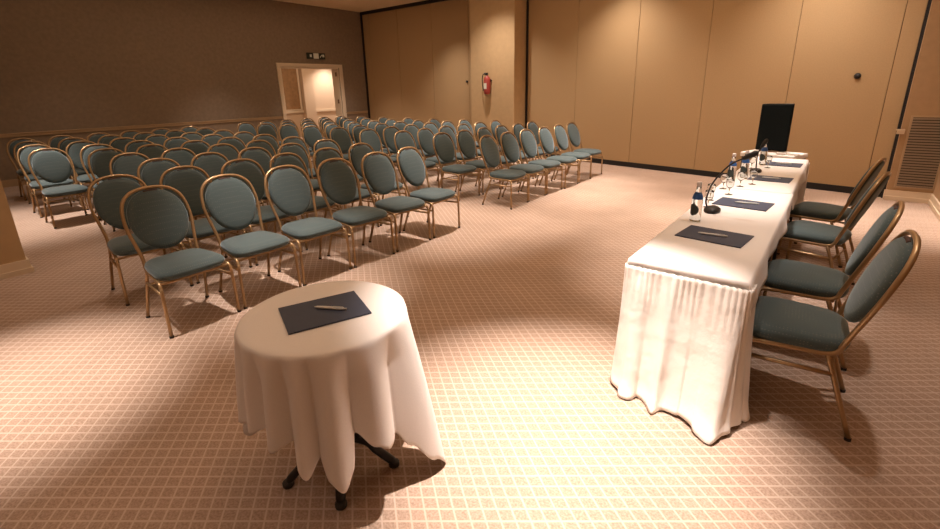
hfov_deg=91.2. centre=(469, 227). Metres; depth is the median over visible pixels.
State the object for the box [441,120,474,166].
banquet chair
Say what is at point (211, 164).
banquet chair
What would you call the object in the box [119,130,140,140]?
banquet chair
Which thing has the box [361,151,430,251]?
banquet chair
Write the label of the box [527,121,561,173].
banquet chair
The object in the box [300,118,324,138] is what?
banquet chair
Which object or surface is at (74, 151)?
banquet chair
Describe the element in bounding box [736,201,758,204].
pen
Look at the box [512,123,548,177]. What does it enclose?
banquet chair
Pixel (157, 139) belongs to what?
banquet chair
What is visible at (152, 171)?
banquet chair
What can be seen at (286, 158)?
banquet chair
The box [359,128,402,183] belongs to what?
banquet chair
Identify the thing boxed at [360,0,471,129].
wall
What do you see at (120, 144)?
banquet chair
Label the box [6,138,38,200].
banquet chair
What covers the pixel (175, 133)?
banquet chair
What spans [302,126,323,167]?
banquet chair
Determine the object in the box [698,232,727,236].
pen
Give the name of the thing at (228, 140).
banquet chair
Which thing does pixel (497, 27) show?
wall column
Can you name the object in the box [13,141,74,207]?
banquet chair
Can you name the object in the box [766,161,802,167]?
pad
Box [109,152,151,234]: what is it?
banquet chair
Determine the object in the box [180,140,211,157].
banquet chair
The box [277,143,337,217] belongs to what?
banquet chair
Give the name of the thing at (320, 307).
pen
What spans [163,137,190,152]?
banquet chair
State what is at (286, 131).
banquet chair
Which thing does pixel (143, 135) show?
banquet chair
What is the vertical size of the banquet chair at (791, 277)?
0.968 m
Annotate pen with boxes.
[314,306,346,309]
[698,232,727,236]
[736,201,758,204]
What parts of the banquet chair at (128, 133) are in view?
backrest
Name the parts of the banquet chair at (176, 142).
backrest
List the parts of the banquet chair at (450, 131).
backrest, frame, seat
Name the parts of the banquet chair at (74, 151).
backrest, frame, seat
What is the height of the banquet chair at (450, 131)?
0.968 m
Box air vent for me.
[894,116,939,190]
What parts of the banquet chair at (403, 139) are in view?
backrest, frame, seat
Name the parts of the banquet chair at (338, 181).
leg, backrest, frame, leg, seat, seat frame, leg, leg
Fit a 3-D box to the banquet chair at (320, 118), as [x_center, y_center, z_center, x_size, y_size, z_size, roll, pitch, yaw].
[-3.689,-2.481,12.334,0.593,0.968,0.503,11,21,35]
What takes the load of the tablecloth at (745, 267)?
on the folding table
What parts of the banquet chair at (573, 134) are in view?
backrest, frame, seat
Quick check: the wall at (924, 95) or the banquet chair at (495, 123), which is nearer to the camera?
the wall at (924, 95)
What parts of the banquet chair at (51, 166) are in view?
leg, leg, backrest, frame, seat, seat frame, leg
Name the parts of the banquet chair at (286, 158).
backrest, frame, seat, seat frame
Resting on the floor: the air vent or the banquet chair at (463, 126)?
the banquet chair at (463, 126)
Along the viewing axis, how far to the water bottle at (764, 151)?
4.94 m
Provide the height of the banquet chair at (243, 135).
0.968 m
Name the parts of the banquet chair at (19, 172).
leg, backrest, frame, leg, seat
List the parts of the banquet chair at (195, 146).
frame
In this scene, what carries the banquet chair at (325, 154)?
on the floor
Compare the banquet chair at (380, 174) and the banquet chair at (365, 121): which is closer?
the banquet chair at (380, 174)
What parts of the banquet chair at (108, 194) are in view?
leg, frame, backrest, leg, seat, seat frame, leg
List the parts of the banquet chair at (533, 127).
backrest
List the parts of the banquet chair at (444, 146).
backrest, frame, leg, seat, seat frame, leg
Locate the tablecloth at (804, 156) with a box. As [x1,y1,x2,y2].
[740,149,807,167]
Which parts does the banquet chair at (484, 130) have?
backrest, frame, seat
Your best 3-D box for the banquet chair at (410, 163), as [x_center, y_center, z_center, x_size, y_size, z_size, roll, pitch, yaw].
[-0.507,-0.452,5.403,0.593,0.968,0.503,11,20,34]
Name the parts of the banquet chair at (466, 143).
backrest, frame, seat, leg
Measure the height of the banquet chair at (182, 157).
0.968 m
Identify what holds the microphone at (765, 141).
on the tablecloth at (799, 174)
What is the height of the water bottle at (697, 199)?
0.260 m
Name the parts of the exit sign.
white panel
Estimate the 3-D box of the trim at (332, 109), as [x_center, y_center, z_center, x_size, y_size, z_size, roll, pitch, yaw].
[-6.803,-4.147,16.542,0.050,0.090,6.100,12,21,37]
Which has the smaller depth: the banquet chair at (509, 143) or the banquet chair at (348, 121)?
the banquet chair at (509, 143)
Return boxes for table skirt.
[610,163,809,444]
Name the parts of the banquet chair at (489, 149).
leg, backrest, frame, seat, seat frame, leg, leg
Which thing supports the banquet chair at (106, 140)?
on the floor
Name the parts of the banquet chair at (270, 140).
frame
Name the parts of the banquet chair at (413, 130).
backrest, seat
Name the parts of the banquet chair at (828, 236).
leg, seat frame, seat, leg, leg, frame, backrest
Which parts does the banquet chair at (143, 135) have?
backrest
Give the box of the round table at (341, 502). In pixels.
[282,433,398,510]
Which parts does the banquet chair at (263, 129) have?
backrest, frame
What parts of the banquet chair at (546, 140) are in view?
backrest, frame, seat, leg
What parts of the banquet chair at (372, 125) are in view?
backrest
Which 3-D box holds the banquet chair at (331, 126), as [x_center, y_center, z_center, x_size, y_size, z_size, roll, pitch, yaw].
[-2.644,-1.664,9.562,0.593,0.968,0.503,11,21,36]
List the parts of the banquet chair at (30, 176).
leg, frame, backrest, seat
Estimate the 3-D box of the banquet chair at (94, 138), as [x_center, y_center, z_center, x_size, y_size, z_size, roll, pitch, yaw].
[-6.739,-1.278,8.592,0.593,0.968,0.503,12,22,38]
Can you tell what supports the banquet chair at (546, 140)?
on the floor
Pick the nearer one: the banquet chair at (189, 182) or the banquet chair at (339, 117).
the banquet chair at (189, 182)
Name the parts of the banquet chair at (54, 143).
backrest, frame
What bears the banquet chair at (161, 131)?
on the floor
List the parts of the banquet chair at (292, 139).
backrest, frame, seat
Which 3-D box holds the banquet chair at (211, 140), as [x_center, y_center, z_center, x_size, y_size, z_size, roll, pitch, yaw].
[-4.126,-1.074,7.726,0.593,0.968,0.503,12,21,37]
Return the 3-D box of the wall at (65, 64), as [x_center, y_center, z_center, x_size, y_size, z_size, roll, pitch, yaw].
[-6.597,-3.631,11.201,0.300,3.950,10.600,12,21,37]
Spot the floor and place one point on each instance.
(108, 420)
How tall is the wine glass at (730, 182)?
0.122 m
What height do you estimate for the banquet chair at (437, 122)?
0.968 m
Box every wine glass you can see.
[703,190,713,206]
[707,184,715,200]
[719,174,728,188]
[725,179,734,194]
[737,172,745,186]
[749,157,755,168]
[749,170,757,184]
[764,156,771,167]
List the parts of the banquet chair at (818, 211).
leg, seat frame, seat, leg, leg, frame, backrest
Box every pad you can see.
[278,291,371,334]
[675,225,753,247]
[712,197,774,211]
[748,175,793,182]
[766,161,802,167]
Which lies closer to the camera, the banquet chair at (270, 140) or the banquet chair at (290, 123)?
the banquet chair at (270, 140)
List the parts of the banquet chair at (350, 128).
backrest, frame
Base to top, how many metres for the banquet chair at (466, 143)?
0.968 m
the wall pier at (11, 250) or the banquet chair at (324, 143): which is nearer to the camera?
the wall pier at (11, 250)
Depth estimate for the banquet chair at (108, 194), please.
3.84 m
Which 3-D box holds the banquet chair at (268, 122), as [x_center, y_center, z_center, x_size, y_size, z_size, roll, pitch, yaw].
[-4.700,-2.092,11.125,0.593,0.968,0.503,11,21,36]
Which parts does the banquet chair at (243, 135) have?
frame, backrest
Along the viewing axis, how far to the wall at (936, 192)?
5.94 m
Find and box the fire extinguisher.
[482,73,491,93]
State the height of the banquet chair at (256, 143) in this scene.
0.968 m
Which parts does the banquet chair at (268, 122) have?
frame, backrest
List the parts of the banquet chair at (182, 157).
frame, backrest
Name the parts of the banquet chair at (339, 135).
backrest, frame, seat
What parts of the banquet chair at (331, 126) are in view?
backrest, frame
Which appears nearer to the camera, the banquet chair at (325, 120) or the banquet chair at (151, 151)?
the banquet chair at (151, 151)
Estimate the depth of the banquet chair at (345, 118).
11.73 m
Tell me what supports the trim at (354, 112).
attached to the wall at (65, 64)
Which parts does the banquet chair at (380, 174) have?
leg, backrest, frame, leg, seat, leg, seat frame, leg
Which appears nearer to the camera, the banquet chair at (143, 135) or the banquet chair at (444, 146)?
the banquet chair at (444, 146)
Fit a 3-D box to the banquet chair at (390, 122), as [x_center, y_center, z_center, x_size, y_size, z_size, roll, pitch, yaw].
[-1.626,-2.054,10.771,0.593,0.968,0.503,11,21,35]
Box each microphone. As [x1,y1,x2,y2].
[704,151,758,213]
[750,139,767,172]
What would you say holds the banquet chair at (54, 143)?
on the floor
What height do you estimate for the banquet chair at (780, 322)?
0.968 m
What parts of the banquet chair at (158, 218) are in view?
leg, backrest, frame, leg, seat, seat frame, leg, leg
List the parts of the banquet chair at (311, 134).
backrest, frame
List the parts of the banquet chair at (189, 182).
frame, backrest, leg, seat, seat frame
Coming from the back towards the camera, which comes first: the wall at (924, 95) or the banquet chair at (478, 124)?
the banquet chair at (478, 124)
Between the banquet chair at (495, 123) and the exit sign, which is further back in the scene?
the exit sign
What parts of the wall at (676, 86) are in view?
partition panel, partition panel, partition panel, partition panel, partition panel, partition panel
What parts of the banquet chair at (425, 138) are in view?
frame, backrest, seat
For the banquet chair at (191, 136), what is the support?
on the floor
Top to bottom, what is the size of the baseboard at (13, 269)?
0.130 m
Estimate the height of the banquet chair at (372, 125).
0.968 m
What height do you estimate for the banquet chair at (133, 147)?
0.968 m
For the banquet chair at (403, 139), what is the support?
on the floor
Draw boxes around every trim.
[0,111,367,137]
[286,108,335,113]
[896,129,904,133]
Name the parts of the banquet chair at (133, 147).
backrest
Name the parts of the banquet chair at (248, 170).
backrest, frame, seat, seat frame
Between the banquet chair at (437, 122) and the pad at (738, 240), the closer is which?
the pad at (738, 240)
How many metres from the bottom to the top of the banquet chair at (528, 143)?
0.968 m
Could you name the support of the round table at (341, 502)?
on the floor
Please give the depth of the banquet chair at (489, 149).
6.49 m
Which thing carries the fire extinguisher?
attached to the wall column
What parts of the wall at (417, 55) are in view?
partition panel, partition panel, partition panel, partition panel, partition panel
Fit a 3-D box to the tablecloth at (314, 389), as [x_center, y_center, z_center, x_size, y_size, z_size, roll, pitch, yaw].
[-0.575,0.701,1.967,0.731,0.750,0.724,13,22,40]
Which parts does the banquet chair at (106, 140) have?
frame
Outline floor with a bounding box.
[0,137,939,528]
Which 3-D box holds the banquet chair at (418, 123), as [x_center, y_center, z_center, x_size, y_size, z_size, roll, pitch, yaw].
[-0.939,-1.910,10.246,0.593,0.968,0.503,11,21,35]
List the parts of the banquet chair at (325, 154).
frame, backrest, seat, seat frame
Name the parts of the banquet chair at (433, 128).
backrest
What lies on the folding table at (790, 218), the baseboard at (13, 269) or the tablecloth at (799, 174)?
the tablecloth at (799, 174)
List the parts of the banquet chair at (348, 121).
backrest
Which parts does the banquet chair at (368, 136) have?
backrest, frame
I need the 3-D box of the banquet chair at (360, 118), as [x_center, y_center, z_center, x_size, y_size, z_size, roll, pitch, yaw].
[-2.669,-2.467,12.212,0.593,0.968,0.503,12,21,36]
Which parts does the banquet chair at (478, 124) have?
backrest, frame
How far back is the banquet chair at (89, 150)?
6.46 m
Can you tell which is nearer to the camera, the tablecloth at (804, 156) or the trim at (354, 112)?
the tablecloth at (804, 156)
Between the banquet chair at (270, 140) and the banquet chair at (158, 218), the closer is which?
the banquet chair at (158, 218)
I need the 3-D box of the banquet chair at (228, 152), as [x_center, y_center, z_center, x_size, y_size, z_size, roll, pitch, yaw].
[-3.151,-0.635,6.205,0.593,0.968,0.503,11,21,36]
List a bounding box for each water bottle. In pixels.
[690,181,702,221]
[727,153,736,178]
[740,150,749,178]
[759,144,767,164]
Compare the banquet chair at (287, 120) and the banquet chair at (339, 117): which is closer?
the banquet chair at (287, 120)
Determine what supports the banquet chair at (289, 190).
on the floor
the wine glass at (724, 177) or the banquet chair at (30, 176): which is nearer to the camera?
the wine glass at (724, 177)
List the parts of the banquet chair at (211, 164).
frame, backrest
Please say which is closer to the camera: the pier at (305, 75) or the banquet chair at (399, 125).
the banquet chair at (399, 125)
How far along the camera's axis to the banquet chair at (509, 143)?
6.94 m
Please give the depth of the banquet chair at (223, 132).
8.69 m
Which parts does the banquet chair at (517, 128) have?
backrest, seat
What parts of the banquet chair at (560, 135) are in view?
backrest, frame, seat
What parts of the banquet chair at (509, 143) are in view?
backrest, frame, seat, seat frame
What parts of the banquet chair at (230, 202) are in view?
leg, backrest, frame, leg, seat, seat frame, leg, leg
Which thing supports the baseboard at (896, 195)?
attached to the wall at (924, 95)
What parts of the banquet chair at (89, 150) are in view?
backrest, frame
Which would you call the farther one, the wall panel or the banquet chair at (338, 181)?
the wall panel
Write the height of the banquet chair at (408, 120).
0.968 m
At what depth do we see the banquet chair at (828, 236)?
3.55 m
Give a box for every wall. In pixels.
[0,0,368,180]
[287,69,336,136]
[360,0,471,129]
[525,0,931,197]
[886,0,939,192]
[933,172,939,201]
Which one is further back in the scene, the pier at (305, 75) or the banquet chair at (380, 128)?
the pier at (305, 75)
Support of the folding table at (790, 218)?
on the floor
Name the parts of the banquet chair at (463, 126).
backrest, frame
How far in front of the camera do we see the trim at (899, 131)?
6.15 m
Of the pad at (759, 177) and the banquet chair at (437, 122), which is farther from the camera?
the banquet chair at (437, 122)
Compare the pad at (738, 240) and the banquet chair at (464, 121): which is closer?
the pad at (738, 240)
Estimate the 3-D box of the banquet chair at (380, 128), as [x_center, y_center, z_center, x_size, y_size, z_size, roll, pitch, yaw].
[-1.596,-1.649,9.435,0.593,0.968,0.503,11,21,35]
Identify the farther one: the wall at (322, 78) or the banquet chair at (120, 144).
the wall at (322, 78)
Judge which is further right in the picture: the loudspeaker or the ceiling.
the loudspeaker
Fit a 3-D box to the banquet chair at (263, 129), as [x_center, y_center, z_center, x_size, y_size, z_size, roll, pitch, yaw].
[-4.337,-1.816,10.189,0.593,0.968,0.503,12,21,36]
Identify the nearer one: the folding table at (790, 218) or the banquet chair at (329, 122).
the folding table at (790, 218)
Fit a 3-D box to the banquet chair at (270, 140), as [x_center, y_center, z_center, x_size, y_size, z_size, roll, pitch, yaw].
[-3.178,-1.031,7.512,0.593,0.968,0.503,13,22,39]
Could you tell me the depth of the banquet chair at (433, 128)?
9.38 m
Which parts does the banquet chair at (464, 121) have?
backrest, frame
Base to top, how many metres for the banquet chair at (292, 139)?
0.968 m
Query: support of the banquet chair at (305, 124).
on the floor
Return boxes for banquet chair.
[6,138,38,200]
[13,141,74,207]
[16,144,83,217]
[28,148,100,228]
[47,135,90,183]
[58,137,90,200]
[65,141,98,209]
[80,144,116,213]
[86,132,109,145]
[87,148,123,231]
[87,174,193,305]
[97,135,121,147]
[109,137,134,155]
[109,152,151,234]
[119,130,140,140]
[120,185,240,338]
[124,140,153,155]
[133,132,155,142]
[135,144,169,162]
[137,158,220,252]
[145,134,170,150]
[151,128,169,138]
[159,165,252,283]
[161,148,210,220]
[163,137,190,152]
[164,130,185,140]
[179,126,198,134]
[180,132,204,142]
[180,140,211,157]
[190,152,264,240]
[195,128,214,139]
[200,134,224,150]
[200,174,301,308]
[206,143,268,204]
[213,129,235,139]
[217,137,245,156]
[221,158,302,265]
[232,131,255,147]
[237,122,256,137]
[238,147,301,230]
[245,140,276,206]
[252,134,280,159]
[257,123,279,151]
[259,121,283,145]
[264,165,351,285]
[269,152,342,249]
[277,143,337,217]
[278,124,315,164]
[280,119,312,151]
[280,122,304,144]
[281,136,319,195]
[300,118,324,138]
[301,120,316,132]
[302,123,319,162]
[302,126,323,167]
[312,147,379,237]
[313,139,369,208]
[317,158,394,267]
[318,117,329,136]
[320,119,334,140]
[323,121,338,138]
[325,124,351,164]
[330,127,352,165]
[335,116,344,124]
[339,117,353,147]
[343,119,355,145]
[347,122,380,164]
[348,143,408,225]
[352,125,389,173]
[356,116,365,124]
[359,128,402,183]
[360,118,391,154]
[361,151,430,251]
[367,120,388,148]
[374,123,396,163]
[378,117,388,124]
[383,126,404,179]
[385,119,396,126]
[393,121,422,167]
[394,130,438,189]
[396,146,459,237]
[402,117,413,124]
[403,124,437,158]
[412,120,424,130]
[417,128,459,187]
[423,122,458,166]
[428,118,440,130]
[432,132,479,200]
[438,126,477,181]
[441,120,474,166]
[456,130,500,194]
[457,123,481,177]
[458,119,479,159]
[474,122,501,154]
[477,127,518,188]
[479,135,528,209]
[490,120,523,166]
[495,125,533,182]
[500,131,545,201]
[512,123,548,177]
[519,129,562,194]
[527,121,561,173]
[538,126,578,188]
[553,124,591,182]
[566,122,602,177]
[751,230,920,441]
[760,200,904,370]
[771,171,890,284]
[777,157,886,267]
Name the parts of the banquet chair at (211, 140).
frame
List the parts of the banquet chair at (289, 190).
leg, backrest, frame, leg, seat, seat frame, leg, leg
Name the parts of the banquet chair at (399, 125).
backrest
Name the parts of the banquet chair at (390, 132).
frame, backrest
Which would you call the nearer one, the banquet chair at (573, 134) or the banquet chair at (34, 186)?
the banquet chair at (34, 186)
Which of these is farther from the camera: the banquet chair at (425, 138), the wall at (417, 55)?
the wall at (417, 55)
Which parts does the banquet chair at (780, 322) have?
seat frame, seat, leg, leg, backrest, frame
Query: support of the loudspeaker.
on the tablecloth at (804, 156)
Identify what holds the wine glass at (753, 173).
on the tablecloth at (799, 174)
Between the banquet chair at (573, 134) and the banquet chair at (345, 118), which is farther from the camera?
the banquet chair at (345, 118)
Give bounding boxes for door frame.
[276,63,346,120]
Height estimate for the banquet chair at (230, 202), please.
0.968 m
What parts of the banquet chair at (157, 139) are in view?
frame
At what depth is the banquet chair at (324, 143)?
6.51 m
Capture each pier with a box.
[0,179,25,264]
[298,69,317,125]
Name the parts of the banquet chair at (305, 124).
frame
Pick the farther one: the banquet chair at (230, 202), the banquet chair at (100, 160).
the banquet chair at (100, 160)
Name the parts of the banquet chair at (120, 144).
frame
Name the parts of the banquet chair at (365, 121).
backrest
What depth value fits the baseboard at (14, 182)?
8.81 m
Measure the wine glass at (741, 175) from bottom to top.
0.122 m
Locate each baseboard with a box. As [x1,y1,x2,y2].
[0,256,34,279]
[1,178,73,187]
[882,189,932,203]
[928,194,939,221]
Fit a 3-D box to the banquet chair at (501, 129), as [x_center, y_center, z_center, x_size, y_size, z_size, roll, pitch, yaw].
[0.782,-1.356,8.290,0.593,0.968,0.503,12,21,37]
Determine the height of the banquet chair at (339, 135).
0.968 m
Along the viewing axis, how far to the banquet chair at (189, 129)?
9.83 m
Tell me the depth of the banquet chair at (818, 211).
4.14 m
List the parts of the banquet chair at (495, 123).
backrest, frame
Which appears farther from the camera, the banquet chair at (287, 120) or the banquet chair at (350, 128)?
the banquet chair at (287, 120)
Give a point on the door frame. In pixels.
(336, 74)
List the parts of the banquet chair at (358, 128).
backrest, frame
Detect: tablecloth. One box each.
[234,281,445,492]
[627,187,792,314]
[717,157,808,209]
[740,149,807,167]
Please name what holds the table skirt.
attached to the folding table
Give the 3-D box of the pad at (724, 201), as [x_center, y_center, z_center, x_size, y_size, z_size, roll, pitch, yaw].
[2.013,-0.179,3.394,0.350,0.006,0.270,14,23,41]
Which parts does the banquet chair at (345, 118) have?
backrest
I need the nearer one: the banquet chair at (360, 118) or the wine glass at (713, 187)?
the wine glass at (713, 187)
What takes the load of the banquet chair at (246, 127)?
on the floor
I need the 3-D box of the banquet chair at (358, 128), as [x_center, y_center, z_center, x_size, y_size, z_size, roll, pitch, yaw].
[-1.948,-1.520,9.034,0.593,0.968,0.503,12,21,36]
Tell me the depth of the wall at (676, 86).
7.80 m
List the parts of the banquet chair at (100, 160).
frame, backrest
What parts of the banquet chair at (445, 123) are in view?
frame, backrest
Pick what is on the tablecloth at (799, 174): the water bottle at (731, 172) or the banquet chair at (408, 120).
the water bottle at (731, 172)
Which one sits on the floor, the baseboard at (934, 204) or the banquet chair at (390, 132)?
the banquet chair at (390, 132)
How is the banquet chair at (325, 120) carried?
on the floor
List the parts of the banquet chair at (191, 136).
frame, backrest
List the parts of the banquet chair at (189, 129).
backrest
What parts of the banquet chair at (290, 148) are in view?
backrest, frame, seat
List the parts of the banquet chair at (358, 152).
frame, backrest, seat, seat frame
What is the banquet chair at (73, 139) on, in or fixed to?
on the floor
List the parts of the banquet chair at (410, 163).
leg, backrest, frame, seat, seat frame, leg, leg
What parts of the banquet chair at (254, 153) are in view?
frame, backrest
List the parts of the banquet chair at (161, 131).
backrest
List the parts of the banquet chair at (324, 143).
backrest, frame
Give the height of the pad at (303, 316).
0.006 m
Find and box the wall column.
[470,0,526,150]
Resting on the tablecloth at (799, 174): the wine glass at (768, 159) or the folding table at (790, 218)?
the wine glass at (768, 159)
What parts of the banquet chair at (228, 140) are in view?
frame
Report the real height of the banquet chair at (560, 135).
0.968 m
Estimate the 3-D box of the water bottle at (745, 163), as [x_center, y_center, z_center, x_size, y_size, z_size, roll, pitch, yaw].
[2.545,-0.585,4.255,0.067,0.260,0.067,12,21,37]
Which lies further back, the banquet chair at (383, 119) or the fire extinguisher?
the banquet chair at (383, 119)
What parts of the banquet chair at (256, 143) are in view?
frame, backrest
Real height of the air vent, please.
0.960 m
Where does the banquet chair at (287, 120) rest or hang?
on the floor
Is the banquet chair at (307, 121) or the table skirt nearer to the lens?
the table skirt
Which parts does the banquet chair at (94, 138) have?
backrest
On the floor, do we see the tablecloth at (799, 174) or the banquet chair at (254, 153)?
the banquet chair at (254, 153)
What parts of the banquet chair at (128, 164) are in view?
backrest, frame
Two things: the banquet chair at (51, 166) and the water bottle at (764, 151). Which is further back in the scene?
the banquet chair at (51, 166)
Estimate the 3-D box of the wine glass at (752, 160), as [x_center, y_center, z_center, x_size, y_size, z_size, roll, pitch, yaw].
[2.929,-0.680,4.777,0.060,0.122,0.060,12,21,37]
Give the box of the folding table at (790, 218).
[772,206,792,259]
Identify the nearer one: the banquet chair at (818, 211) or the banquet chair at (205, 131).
the banquet chair at (818, 211)
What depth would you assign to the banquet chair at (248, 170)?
4.72 m
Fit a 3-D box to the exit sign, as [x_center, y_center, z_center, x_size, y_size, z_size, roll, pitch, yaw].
[-4.463,-4.987,13.346,0.064,0.170,0.600,12,21,37]
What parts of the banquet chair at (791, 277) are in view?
seat frame, seat, leg, leg, frame, backrest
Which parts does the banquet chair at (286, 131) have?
backrest, frame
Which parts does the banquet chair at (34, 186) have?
backrest, leg, frame, leg, seat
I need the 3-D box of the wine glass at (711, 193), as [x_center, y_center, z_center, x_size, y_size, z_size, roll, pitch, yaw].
[1.722,-0.211,3.319,0.060,0.122,0.060,12,21,37]
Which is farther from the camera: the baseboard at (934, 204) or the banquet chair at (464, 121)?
the banquet chair at (464, 121)
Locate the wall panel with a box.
[281,68,302,110]
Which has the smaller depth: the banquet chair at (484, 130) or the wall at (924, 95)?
the wall at (924, 95)
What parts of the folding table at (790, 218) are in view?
leg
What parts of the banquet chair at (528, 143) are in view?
backrest, frame, seat, seat frame, leg, leg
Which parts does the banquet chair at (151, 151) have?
frame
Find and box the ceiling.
[275,0,424,11]
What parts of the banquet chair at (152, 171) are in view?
backrest, frame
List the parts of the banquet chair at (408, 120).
backrest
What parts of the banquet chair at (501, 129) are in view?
backrest, frame, seat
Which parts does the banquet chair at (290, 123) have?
frame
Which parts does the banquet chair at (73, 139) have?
backrest, frame, seat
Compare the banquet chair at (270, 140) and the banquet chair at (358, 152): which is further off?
the banquet chair at (270, 140)
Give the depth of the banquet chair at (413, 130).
8.94 m
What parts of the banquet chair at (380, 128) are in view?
backrest, seat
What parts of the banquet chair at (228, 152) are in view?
frame, backrest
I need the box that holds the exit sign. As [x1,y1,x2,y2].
[306,52,324,59]
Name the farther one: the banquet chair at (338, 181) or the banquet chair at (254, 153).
the banquet chair at (254, 153)
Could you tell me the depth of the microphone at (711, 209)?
3.15 m
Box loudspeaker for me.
[755,103,794,152]

